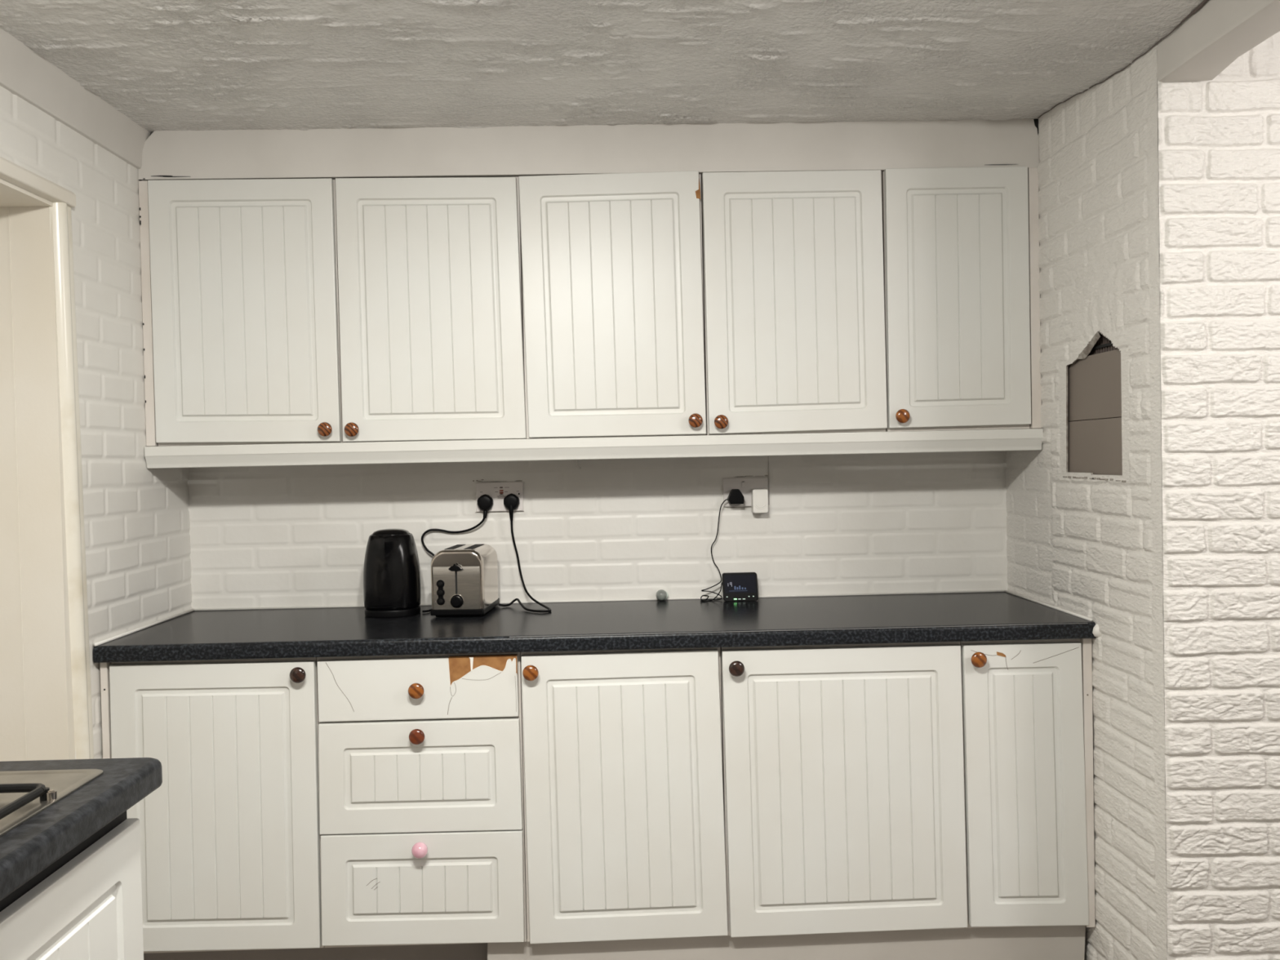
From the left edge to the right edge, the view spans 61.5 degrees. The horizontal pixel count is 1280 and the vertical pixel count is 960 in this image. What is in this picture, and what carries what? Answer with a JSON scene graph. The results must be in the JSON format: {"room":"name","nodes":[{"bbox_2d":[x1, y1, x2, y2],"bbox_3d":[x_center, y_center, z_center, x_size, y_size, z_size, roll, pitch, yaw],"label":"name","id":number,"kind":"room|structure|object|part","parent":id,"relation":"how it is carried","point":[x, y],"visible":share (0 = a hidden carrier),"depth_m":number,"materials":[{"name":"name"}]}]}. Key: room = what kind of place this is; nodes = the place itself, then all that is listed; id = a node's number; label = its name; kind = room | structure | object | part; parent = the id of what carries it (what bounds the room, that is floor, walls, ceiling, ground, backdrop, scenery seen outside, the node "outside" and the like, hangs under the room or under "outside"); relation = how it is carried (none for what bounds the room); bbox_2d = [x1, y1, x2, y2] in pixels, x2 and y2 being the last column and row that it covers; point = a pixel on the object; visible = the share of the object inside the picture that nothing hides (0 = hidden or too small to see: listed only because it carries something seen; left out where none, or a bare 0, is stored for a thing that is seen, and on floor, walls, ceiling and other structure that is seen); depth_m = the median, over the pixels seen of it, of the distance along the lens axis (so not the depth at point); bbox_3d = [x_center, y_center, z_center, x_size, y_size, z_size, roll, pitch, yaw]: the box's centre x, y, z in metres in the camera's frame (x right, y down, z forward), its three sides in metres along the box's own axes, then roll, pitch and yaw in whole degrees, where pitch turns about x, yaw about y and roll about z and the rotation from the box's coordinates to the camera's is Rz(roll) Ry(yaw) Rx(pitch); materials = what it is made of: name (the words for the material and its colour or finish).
{"room":"kitchen","nodes":[
{"label":"kitchen","id":0,"kind":"room"},
{"bbox_2d":[0,85,191,759],"bbox_3d":[-1.327,0.189,2.400,0.003,2.257,1.644,-1,1,-1],"label":"wall","id":1,"kind":"structure","parent":0,"point":[137,522],"depth_m":2.73,"materials":[{"name":"brick"}]},
{"bbox_2d":[187,450,1008,608],"bbox_3d":[-0.116,0.117,3.243,2.482,0.598,0.003,-1,1,-1],"label":"wall","id":2,"kind":"structure","parent":0,"point":[287,535],"depth_m":3.25,"materials":[{"name":"paint"}]},
{"bbox_2d":[138,177,342,446],"bbox_3d":[-1.090,-0.459,3.045,0.526,0.718,0.321,-1,1,-1],"label":"upper cabinet","id":3,"kind":"object","parent":2,"relation":"attached to","point":[240,287],"visible":1,"depth_m":2.92,"materials":[{"name":"paint"}]},
{"bbox_3d":[-0.851,-0.137,2.912,0.039,0.039,0.032,-1,1,-1],"label":"knob","id":4,"kind":"part","parent":3,"relation":"part of","materials":[{"name":"brown wood"}]},
{"bbox_2d":[144,428,1043,468],"bbox_3d":[-0.115,-0.087,2.953,2.454,0.060,0.028,-1,1,-1],"label":"pelmet","id":5,"kind":"object","parent":3,"relation":"attached to","point":[1024,439],"visible":1,"depth_m":2.94,"materials":[{"name":"white paint"}]},
{"bbox_2d":[335,177,526,442],"bbox_3d":[-0.573,-0.469,3.056,0.504,0.717,0.321,-1,1,-1],"label":"upper cabinet","id":6,"kind":"object","parent":2,"relation":"attached to","point":[430,269],"visible":1,"depth_m":2.93,"materials":[{"name":"paint"}]},
{"bbox_3d":[-0.779,-0.136,2.913,0.039,0.039,0.032,-1,1,-1],"label":"knob","id":7,"kind":"part","parent":6,"relation":"part of","materials":[{"name":"brown wood"}]},
{"bbox_2d":[472,479,524,512],"bbox_3d":[-0.426,0.047,3.229,0.152,0.100,0.013,-1,1,-1],"label":"double socket","id":8,"kind":"object","parent":2,"relation":"attached to","point":[497,491],"visible":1,"depth_m":3.23,"materials":[{"name":"white plastic"}]},
{"bbox_2d":[137,119,1039,181],"bbox_3d":[-0.133,-0.910,3.070,2.460,0.146,0.268,-1,1,-1],"label":"trim","id":9,"kind":"structure","parent":2,"relation":"attached to","point":[515,151],"depth_m":2.94,"materials":[{"name":"paint"}]},
{"bbox_2d":[518,170,706,439],"bbox_3d":[-0.077,-0.482,3.067,0.499,0.722,0.321,-1,1,-1],"label":"upper cabinet","id":10,"kind":"object","parent":2,"relation":"attached to","point":[612,263],"visible":1,"depth_m":2.94,"materials":[{"name":"paint"}]},
{"bbox_3d":[0.151,-0.162,2.934,0.039,0.039,0.032,-1,1,-1],"label":"knob","id":11,"kind":"part","parent":10,"relation":"part of","materials":[{"name":"brown wood"}]},
{"bbox_2d":[700,488,744,601],"bbox_3d":[0.243,0.194,3.217,0.147,0.332,0.048,-1,1,-11],"label":"plug","id":12,"kind":"object","parent":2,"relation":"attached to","point":[735,496],"visible":0.98,"depth_m":3.20,"materials":[{"name":"black plastic"}]},
{"bbox_2d":[722,463,768,507],"bbox_3d":[0.320,0.006,3.245,0.140,0.154,0.013,-1,1,-1],"label":"double socket","id":13,"kind":"object","parent":2,"relation":"attached to","point":[744,485],"visible":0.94,"depth_m":3.24,"materials":[{"name":"white plastic"}]},
{"bbox_2d":[741,481,745,488],"bbox_3d":[0.312,0.014,3.240,0.011,0.020,0.003,-1,1,-1],"label":"switch","id":14,"kind":"object","parent":13,"relation":"attached to","point":[743,483],"depth_m":3.24,"materials":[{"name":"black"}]},
{"bbox_3d":[0.319,0.036,3.246,0.137,0.088,0.008,-1,1,-1],"label":"plate","id":15,"kind":"part","parent":13,"relation":"part of","materials":[{"name":"white plastic"}]},
{"bbox_2d":[751,488,768,513],"bbox_3d":[0.359,0.063,3.224,0.047,0.073,0.038,-1,1,-1],"label":"plug","id":16,"kind":"object","parent":13,"relation":"attached to","point":[759,497],"visible":1,"depth_m":3.21,"materials":[{"name":"white plastic"}]},
{"bbox_2d":[701,169,887,435],"bbox_3d":[0.424,-0.490,3.078,0.497,0.717,0.321,-1,1,-1],"label":"upper cabinet","id":17,"kind":"object","parent":2,"relation":"attached to","point":[793,277],"visible":1,"depth_m":2.95,"materials":[{"name":"paint"}]},
{"bbox_3d":[0.221,-0.158,2.935,0.039,0.039,0.032,-1,1,-1],"label":"knob","id":18,"kind":"part","parent":17,"relation":"part of","materials":[{"name":"brown wood"}]},
{"bbox_2d":[881,166,1041,431],"bbox_3d":[0.889,-0.502,3.089,0.427,0.721,0.321,-1,1,-1],"label":"upper cabinet","id":19,"kind":"object","parent":2,"relation":"attached to","point":[961,245],"visible":0.98,"depth_m":2.96,"materials":[{"name":"paint"}]},
{"bbox_3d":[0.718,-0.175,2.946,0.039,0.039,0.032,-1,1,-1],"label":"knob","id":20,"kind":"part","parent":19,"relation":"part of","materials":[{"name":"orange wood"}]},
{"bbox_2d":[0,0,1203,134],"bbox_3d":[-0.108,-0.934,2.402,2.538,0.052,1.596,-1,1,-1],"label":"ceiling","id":21,"kind":"structure","parent":0,"point":[163,64],"depth_m":2.40,"materials":[{"name":"paint"}]},
{"bbox_2d":[1005,44,1167,959],"bbox_3d":[1.280,0.125,2.812,0.328,2.260,0.952,-1,1,-1],"label":"wall","id":22,"kind":"structure","parent":0,"point":[1086,544],"depth_m":2.57,"materials":[{"name":"brick"}]},
{"bbox_2d":[1067,349,1121,421],"bbox_3d":[1.131,-0.233,2.721,0.006,0.160,0.489,-1,1,-1],"label":"board","id":23,"kind":"object","parent":22,"relation":"attached to","point":[1094,381],"visible":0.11,"depth_m":2.67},
{"bbox_2d":[1067,417,1122,475],"bbox_3d":[1.134,0.004,2.725,0.006,0.311,0.489,-1,1,-1],"label":"board","id":24,"kind":"object","parent":22,"relation":"attached to","point":[1094,446],"visible":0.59,"depth_m":2.67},
{"bbox_2d":[1087,332,1118,355],"bbox_3d":[1.141,-0.379,2.659,0.015,0.180,0.368,-1,1,-1],"label":"hole","id":25,"kind":"object","parent":22,"relation":"in","point":[1103,344],"visible":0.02,"depth_m":2.66,"materials":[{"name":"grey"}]},
{"bbox_3d":[1.141,-0.379,2.659,0.015,0.180,0.368,-1,1,-1],"label":"rail","id":26,"kind":"part","parent":25,"relation":"part of","materials":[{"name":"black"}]},
{"bbox_2d":[1037,0,1208,118],"bbox_3d":[1.105,-0.959,2.408,0.008,0.049,1.085,-1,1,-1],"label":"trim","id":27,"kind":"structure","parent":22,"relation":"attached to","point":[1203,2],"depth_m":2.31,"materials":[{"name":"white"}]},
{"bbox_2d":[1155,0,1279,82],"bbox_3d":[1.218,-0.896,0.496,0.135,0.150,3.644,-1,1,-1],"label":"trim","id":28,"kind":"structure","parent":22,"relation":"attached to","point":[1220,32],"depth_m":2.13,"materials":[{"name":"paint"}]},
{"bbox_2d":[1157,31,1279,959],"bbox_3d":[2.528,0.087,2.431,2.795,2.300,0.164,-1,1,-1],"label":"wall","id":29,"kind":"structure","parent":0,"point":[1219,138],"depth_m":2.33,"materials":[{"name":"brick"}]},
{"bbox_3d":[-1.468,0.198,0.964,0.346,2.300,4.700,-1,1,-1],"label":"wall","id":30,"kind":"structure","parent":0,"visible":0},
{"bbox_2d":[0,178,53,207],"bbox_3d":[-1.506,-0.632,2.033,0.332,0.029,0.950,-1,1,-1],"label":"trim","id":31,"kind":"structure","parent":30,"relation":"attached to","point":[11,195],"depth_m":2.40,"materials":[{"name":"white wood"}]},
{"bbox_2d":[0,206,75,761],"bbox_3d":[-1.498,0.341,2.502,0.330,1.955,0.030,-1,1,-1],"label":"door","id":32,"kind":"structure","parent":30,"relation":"attached to","point":[37,708],"depth_m":2.49,"materials":[{"name":"white wood"}]},
{"bbox_2d":[0,156,75,208],"bbox_3d":[-1.345,-0.648,2.049,0.053,0.044,0.976,-1,1,-1],"label":"trim","id":33,"kind":"structure","parent":30,"relation":"attached to","point":[11,172],"depth_m":2.36,"materials":[{"name":"white wood"}]},
{"bbox_2d":[48,201,93,759],"bbox_3d":[-1.325,0.336,2.545,0.028,1.957,0.109,-1,1,-1],"label":"trim","id":34,"kind":"structure","parent":30,"relation":"attached to","point":[61,212],"depth_m":2.52,"materials":[{"name":"paint"}]},
{"bbox_2d":[0,27,150,168],"bbox_3d":[-1.299,-0.857,0.813,0.037,0.112,4.230,-1,1,-1],"label":"trim","id":35,"kind":"structure","parent":30,"relation":"attached to","point":[24,73],"depth_m":2.50,"materials":[{"name":"paint"}]},
{"bbox_3d":[1.082,1.319,1.043,5.800,0.050,4.700,-1,1,-1],"label":"floor","id":36,"kind":"structure","parent":0,"visible":0},
{"bbox_2d":[0,810,143,959],"bbox_3d":[-0.997,0.897,1.267,0.572,0.865,0.642,-1,1,-1],"label":"base cabinet","id":37,"kind":"object","parent":36,"relation":"on","point":[86,904],"visible":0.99,"depth_m":1.41,"materials":[{"name":"white wood"}]},
{"bbox_2d":[0,757,162,901],"bbox_3d":[-0.986,0.450,0.864,0.600,0.040,1.468,-1,1,-1],"label":"countertop","id":38,"kind":"structure","parent":37,"relation":"on","point":[35,844],"depth_m":1.37,"materials":[{"name":"stone"}]},
{"bbox_2d":[0,768,102,836],"bbox_3d":[-1.024,0.412,1.270,0.550,0.022,0.500,-1,1,-1],"label":"gas hob","id":39,"kind":"object","parent":38,"relation":"in","point":[24,794],"visible":1,"depth_m":1.39,"materials":[{"name":"metal"}]},
{"bbox_2d":[99,657,324,953],"bbox_3d":[-1.058,0.798,2.900,0.520,0.728,0.592,-1,1,-1],"label":"base cabinet","id":40,"kind":"object","parent":36,"relation":"on","point":[230,836],"visible":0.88,"depth_m":2.64,"materials":[{"name":"paint"}]},
{"bbox_3d":[-0.831,0.474,2.619,0.039,0.039,0.032,-1,1,-1],"label":"knob","id":41,"kind":"part","parent":40,"relation":"part of","materials":[{"name":"brown wood"}]},
{"bbox_2d":[93,590,1101,662],"bbox_3d":[-0.095,0.388,2.931,2.473,0.048,0.631,-1,1,-1],"label":"countertop","id":42,"kind":"structure","parent":40,"relation":"on","point":[872,618],"depth_m":2.74,"materials":[{"name":"laminate"}]},
{"bbox_2d":[363,528,421,617],"bbox_3d":[-0.707,0.260,3.059,0.164,0.242,0.194,-2,1,-29],"label":"kettle","id":43,"kind":"object","parent":42,"relation":"on","point":[392,583],"visible":1,"depth_m":2.99,"materials":[{"name":"black plastic"}]},
{"bbox_3d":[-0.706,0.148,3.051,0.104,0.019,0.104,-1,1,-1],"label":"lid","id":44,"kind":"part","parent":43,"relation":"part of","materials":[{"name":"black plastic"}]},
{"bbox_2d":[421,493,493,612],"bbox_3d":[-0.543,0.210,3.145,0.217,0.330,0.163,-1,1,-1],"label":"plug","id":45,"kind":"object","parent":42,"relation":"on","point":[485,502],"visible":0.84,"depth_m":3.21,"materials":[{"name":"black plastic"}]},
{"bbox_2d":[430,543,499,617],"bbox_3d":[-0.499,0.283,3.071,0.149,0.186,0.253,-1,1,3],"label":"toaster","id":46,"kind":"object","parent":42,"relation":"on","point":[464,577],"visible":0.99,"depth_m":2.96,"materials":[{"name":"silver metal"}]},
{"bbox_3d":[-0.549,0.310,2.962,0.022,0.070,0.004,-1,1,3],"label":"button panel","id":47,"kind":"part","parent":46,"relation":"part of","materials":[{"name":"black plastic"}]},
{"bbox_3d":[-0.507,0.239,2.953,0.034,0.020,0.019,-1,1,3],"label":"lever","id":48,"kind":"part","parent":46,"relation":"part of","materials":[{"name":"black plastic"}]},
{"bbox_3d":[-0.505,0.285,2.970,0.132,0.142,0.017,-1,1,3],"label":"panel","id":49,"kind":"part","parent":46,"relation":"part of","materials":[{"name":"metal"}]},
{"bbox_2d":[498,493,551,612],"bbox_3d":[-0.339,0.207,3.119,0.092,0.331,0.252,-2,1,-35],"label":"plug","id":50,"kind":"object","parent":42,"relation":"on","point":[511,501],"visible":1,"depth_m":3.20,"materials":[{"name":"black plastic"}]},
{"bbox_2d":[655,589,667,600],"bbox_3d":[0.066,0.345,3.228,0.037,0.034,0.037,-1,1,-1],"label":"ball","id":51,"kind":"object","parent":42,"relation":"on","point":[661,595],"visible":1,"depth_m":3.21,"materials":[{"name":"grey glass"}]},
{"bbox_2d":[721,572,758,601],"bbox_3d":[0.297,0.317,3.199,0.103,0.080,0.042,-1,1,-1],"label":"display","id":52,"kind":"object","parent":42,"relation":"on","point":[736,586],"visible":1,"depth_m":3.19,"materials":[{"name":"black plastic"}]},
{"bbox_2d":[143,942,487,959],"bbox_3d":[-0.832,1.229,2.756,0.945,0.136,0.015,-1,1,-1],"label":"toe kick","id":53,"kind":"object","parent":36,"relation":"on","point":[477,951],"visible":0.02,"depth_m":2.75,"materials":[{"name":"wood"}]},
{"bbox_2d":[316,652,527,947],"bbox_3d":[-0.547,0.787,2.905,0.502,0.728,0.605,-1,1,-1],"label":"drawer unit","id":54,"kind":"object","parent":36,"relation":"on","point":[422,821],"visible":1,"depth_m":2.65,"materials":[{"name":"paint"}]},
{"bbox_3d":[-0.545,0.514,2.626,0.039,0.039,0.032,-1,1,-1],"label":"knob","id":55,"kind":"part","parent":54,"relation":"part of","materials":[{"name":"orange wood"}]},
{"bbox_3d":[-0.544,0.626,2.628,0.039,0.039,0.032,-1,1,-1],"label":"knob","id":56,"kind":"part","parent":54,"relation":"part of","materials":[{"name":"red wood"}]},
{"bbox_3d":[-0.546,0.513,2.651,0.490,0.153,0.018,-1,1,-1],"label":"drawer","id":57,"kind":"part","parent":54,"relation":"part of","materials":[{"name":"paint"}]},
{"bbox_3d":[-0.537,0.903,2.627,0.039,0.039,0.045,-1,1,-1],"label":"knob","id":58,"kind":"part","parent":54,"relation":"part of","materials":[{"name":"pink ceramic"}]},
{"bbox_3d":[-0.542,0.732,2.655,0.498,0.275,0.018,-1,1,-1],"label":"drawer","id":59,"kind":"part","parent":54,"relation":"part of","materials":[{"name":"paint"}]},
{"bbox_3d":[-0.537,1.010,2.660,0.500,0.279,0.018,-1,1,-1],"label":"drawer","id":60,"kind":"part","parent":54,"relation":"part of","materials":[{"name":"paint"}]},
{"bbox_2d":[520,647,728,943],"bbox_3d":[-0.044,0.776,2.922,0.500,0.728,0.592,-1,1,-1],"label":"base cabinet","id":61,"kind":"object","parent":36,"relation":"on","point":[624,833],"visible":1,"depth_m":2.66,"materials":[{"name":"paint"}]},
{"bbox_3d":[-0.267,0.471,2.631,0.039,0.039,0.032,-1,1,-1],"label":"knob","id":62,"kind":"part","parent":61,"relation":"part of","materials":[{"name":"orange wood"}]},
{"bbox_2d":[487,925,1085,959],"bbox_3d":[0.374,1.205,2.724,1.520,0.136,0.016,-1,1,-1],"label":"plinth","id":63,"kind":"object","parent":36,"relation":"on","point":[1039,942],"visible":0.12,"depth_m":2.72,"materials":[{"name":"white wood"}]},
{"bbox_2d":[720,641,967,937],"bbox_3d":[0.505,0.765,2.934,0.602,0.728,0.592,-1,1,-1],"label":"base cabinet","id":64,"kind":"object","parent":36,"relation":"on","point":[843,765],"visible":0.99,"depth_m":2.67,"materials":[{"name":"paint"}]},
{"bbox_3d":[0.237,0.462,2.643,0.039,0.039,0.032,-1,1,-1],"label":"knob","id":65,"kind":"part","parent":64,"relation":"part of","materials":[{"name":"brown wood"}]},
{"bbox_2d":[960,638,1095,928],"bbox_3d":[0.966,0.755,2.945,0.324,0.728,0.592,-1,1,-1],"label":"base cabinet","id":66,"kind":"object","parent":36,"relation":"on","point":[1028,719],"visible":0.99,"depth_m":2.68,"materials":[{"name":"paint"}]},
{"bbox_3d":[0.834,0.443,2.656,0.039,0.039,0.032,-1,1,-1],"label":"knob","id":67,"kind":"part","parent":66,"relation":"part of","materials":[{"name":"orange wood"}]}
]}

